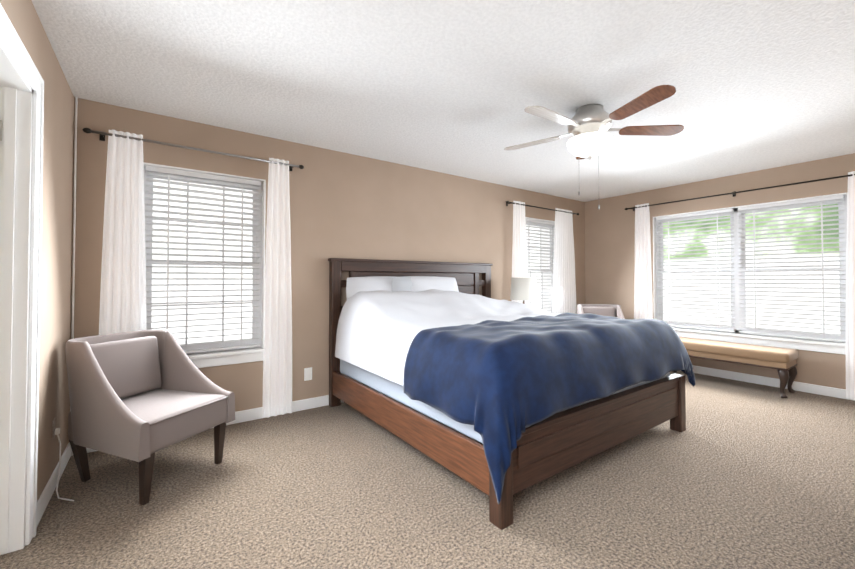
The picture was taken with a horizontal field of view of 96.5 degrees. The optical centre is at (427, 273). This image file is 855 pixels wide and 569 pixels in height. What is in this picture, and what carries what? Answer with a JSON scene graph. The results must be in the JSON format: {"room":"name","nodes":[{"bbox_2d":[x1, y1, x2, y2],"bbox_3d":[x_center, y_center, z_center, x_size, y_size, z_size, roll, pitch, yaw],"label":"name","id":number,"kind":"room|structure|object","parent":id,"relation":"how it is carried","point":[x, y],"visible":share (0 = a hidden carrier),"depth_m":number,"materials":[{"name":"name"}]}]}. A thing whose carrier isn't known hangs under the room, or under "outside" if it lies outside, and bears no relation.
{"room":"bedroom","nodes":[
{"label":"bedroom","id":0,"kind":"room"},
{"bbox_2d":[0,0,73,500],"bbox_3d":[-1.303,-0.015,0.909,0.140,2.440,4.040,1,-1,-36],"label":"wall","id":1,"kind":"structure","parent":0,"point":[56,237],"depth_m":2.12,"materials":[{"name":"paint"}]},
{"bbox_2d":[0,3,43,554],"bbox_3d":[-1.617,0.145,1.352,0.179,2.135,0.980,1,-1,-36],"label":"door frame","id":2,"kind":"structure","parent":1,"relation":"attached to","point":[21,134],"depth_m":1.69,"materials":[{"name":"white wood"}]},
{"bbox_2d":[36,442,72,527],"bbox_3d":[-2.121,1.179,2.167,0.014,0.095,0.950,1,-1,-36],"label":"baseboard","id":3,"kind":"structure","parent":1,"relation":"attached to","point":[46,495],"depth_m":2.09,"materials":[{"name":"white wood"}]},
{"bbox_2d":[69,97,584,411],"bbox_3d":[0.014,0.045,4.416,6.360,2.440,0.140,1,-1,-36],"label":"wall","id":4,"kind":"structure","parent":0,"point":[347,205],"depth_m":3.59,"materials":[{"name":"paint"}]},
{"bbox_2d":[70,96,77,410],"bbox_3d":[-2.403,-0.036,2.592,0.012,2.340,0.012,1,-1,-36],"label":"trim","id":5,"kind":"structure","parent":4,"relation":"attached to","point":[74,224],"depth_m":2.59,"materials":[{"name":"white"}]},
{"bbox_2d":[82,128,303,450],"bbox_3d":[-1.737,0.111,3.013,1.492,2.210,0.105,1,-1,-36],"label":"curtain","id":6,"kind":"object","parent":4,"relation":"hanging from","point":[123,292],"visible":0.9,"depth_m":2.75,"materials":[{"name":"white fabric"}]},
{"bbox_2d":[143,162,265,367],"bbox_3d":[-1.790,-0.034,3.090,0.980,1.568,0.165,1,-1,-36],"label":"window","id":7,"kind":"structure","parent":4,"relation":"in","point":[215,353],"depth_m":3.10,"materials":[{"name":"white plastic"}]},
{"bbox_2d":[73,387,381,455],"bbox_3d":[0.059,1.216,4.333,6.080,0.095,0.014,1,-1,-36],"label":"baseboard","id":8,"kind":"structure","parent":4,"relation":"attached to","point":[240,417],"depth_m":3.42,"materials":[{"name":"white"}]},
{"bbox_2d":[304,367,311,380],"bbox_3d":[-1.099,0.930,3.516,0.072,0.115,0.008,1,-1,-36],"label":"electrical outlet","id":9,"kind":"object","parent":4,"relation":"attached to","point":[307,373],"visible":1,"depth_m":3.51,"materials":[{"name":"white plastic"}]},
{"bbox_2d":[525,217,554,312],"bbox_3d":[1.612,0.008,5.517,0.980,1.568,0.165,1,-1,-36],"label":"window","id":10,"kind":"structure","parent":4,"relation":"in","point":[540,223],"depth_m":5.57,"materials":[{"name":"white plastic"}]},
{"bbox_2d":[506,201,578,313],"bbox_3d":[1.665,0.152,5.441,1.612,2.210,0.106,1,-1,-36],"label":"curtain","id":11,"kind":"object","parent":4,"relation":"hanging from","point":[564,294],"visible":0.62,"depth_m":5.58,"materials":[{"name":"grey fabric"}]},
{"bbox_2d":[0,370,854,568],"bbox_3d":[1.188,1.267,2.751,6.360,0.060,4.180,1,-1,-36],"label":"floor","id":12,"kind":"structure","parent":0,"point":[736,474],"depth_m":2.04,"materials":[{"name":"carpet"}]},
{"bbox_2d":[65,330,234,504],"bbox_3d":[-1.731,0.813,2.363,0.750,0.837,0.620,0,-1,18],"label":"armchair","id":13,"kind":"object","parent":12,"relation":"on","point":[141,397],"visible":1,"depth_m":2.25,"materials":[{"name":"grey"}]},
{"bbox_2d":[328,258,695,529],"bbox_3d":[0.566,0.550,3.300,2.218,1.392,2.279,1,-1,-36],"label":"bed","id":14,"kind":"object","parent":12,"relation":"on","point":[526,395],"visible":1,"depth_m":2.43,"materials":[{"name":"fabric"}]},
{"bbox_2d":[403,312,695,504],"bbox_3d":[0.964,0.702,2.740,2.218,0.729,0.909,1,-1,-36],"label":"blanket","id":15,"kind":"object","parent":14,"relation":"on","point":[542,394],"depth_m":2.19,"materials":[{"name":"blue fabric"}]},
{"bbox_2d":[577,304,624,318],"bbox_3d":[2.388,0.862,5.181,0.620,0.837,0.750,0,-1,9],"label":"armchair","id":16,"kind":"object","parent":12,"relation":"on","point":[613,310],"visible":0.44,"depth_m":5.38,"materials":[{"name":"grey fabric"}]},
{"bbox_2d":[672,336,798,397],"bbox_3d":[3.389,1.040,4.387,0.420,0.472,1.220,1,-1,-36],"label":"bench","id":17,"kind":"object","parent":12,"relation":"on","point":[781,360],"visible":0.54,"depth_m":4.04,"materials":[{"name":"brown fabric"}]},
{"bbox_3d":[1.237,0.950,4.719,0.550,0.640,0.462,1,-1,-36],"label":"nightstand","id":18,"kind":"object","parent":12,"relation":"on","visible":0},
{"bbox_2d":[510,278,536,303],"bbox_3d":[1.194,0.343,4.737,0.330,0.575,0.330,1,-1,-36],"label":"table lamp","id":19,"kind":"object","parent":18,"relation":"on","point":[523,289],"visible":0.69,"depth_m":4.61,"materials":[{"name":"white fabric"}]},
{"bbox_2d":[32,0,854,201],"bbox_3d":[1.188,-1.233,2.793,6.360,0.060,4.180,1,-1,-36],"label":"ceiling","id":20,"kind":"structure","parent":0,"point":[455,87],"depth_m":2.34,"materials":[{"name":"white paint"}]},
{"bbox_2d":[504,85,683,208],"bbox_3d":[1.143,-0.836,2.769,1.237,0.735,1.290,1,-1,-36],"label":"ceiling fan","id":21,"kind":"object","parent":20,"relation":"hanging from","point":[588,125],"visible":1,"depth_m":2.69,"materials":[{"name":"silver metal"}]},
{"bbox_2d":[585,153,854,388],"bbox_3d":[3.760,0.047,4.521,0.140,2.440,4.040,1,-1,-36],"label":"wall","id":22,"kind":"structure","parent":0,"point":[609,248],"depth_m":4.84,"materials":[{"name":"paint"}]},
{"bbox_2d":[625,171,854,399],"bbox_3d":[3.618,0.132,4.505,0.106,2.220,2.532,1,-1,-36],"label":"curtain","id":23,"kind":"object","parent":22,"relation":"hanging from","point":[643,305],"visible":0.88,"depth_m":4.30,"materials":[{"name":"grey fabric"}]},
{"bbox_2d":[653,192,847,354],"bbox_3d":[3.693,0.016,4.560,0.165,1.618,1.940,1,-1,-36],"label":"window","id":24,"kind":"structure","parent":22,"relation":"in","point":[737,330],"depth_m":4.44,"materials":[{"name":"white plastic"}]},
{"bbox_2d":[692,365,854,400],"bbox_3d":[3.657,1.219,4.514,0.014,0.095,3.840,1,-1,-36],"label":"baseboard","id":25,"kind":"structure","parent":22,"relation":"attached to","point":[774,382],"depth_m":4.27,"materials":[{"name":"white wood"}]},
{"bbox_3d":[-2.138,0.887,2.178,0.008,0.115,0.072,1,-1,-36],"label":"electrical outlet","id":26,"kind":"object","parent":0,"visible":0},
{"bbox_2d":[55,428,73,500],"bbox_3d":[-2.013,1.056,2.117,0.117,0.330,0.265,1,-1,-36],"label":"power cord","id":27,"kind":"object","parent":26,"relation":"attached to","point":[57,431],"visible":0.98,"depth_m":2.17,"materials":[{"name":"white plastic"}]},
{"label":"outside","id":28,"kind":"structure","parent":0,"visible":0},
{"bbox_2d":[151,178,540,343],"bbox_3d":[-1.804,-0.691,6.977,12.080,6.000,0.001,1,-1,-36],"label":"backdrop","id":29,"kind":"structure","parent":28,"point":[205,322],"depth_m":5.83,"materials":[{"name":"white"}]},
{"bbox_2d":[663,204,839,334],"bbox_3d":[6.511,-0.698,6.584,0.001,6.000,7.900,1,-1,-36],"label":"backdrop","id":30,"kind":"structure","parent":28,"point":[769,327],"depth_m":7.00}
]}

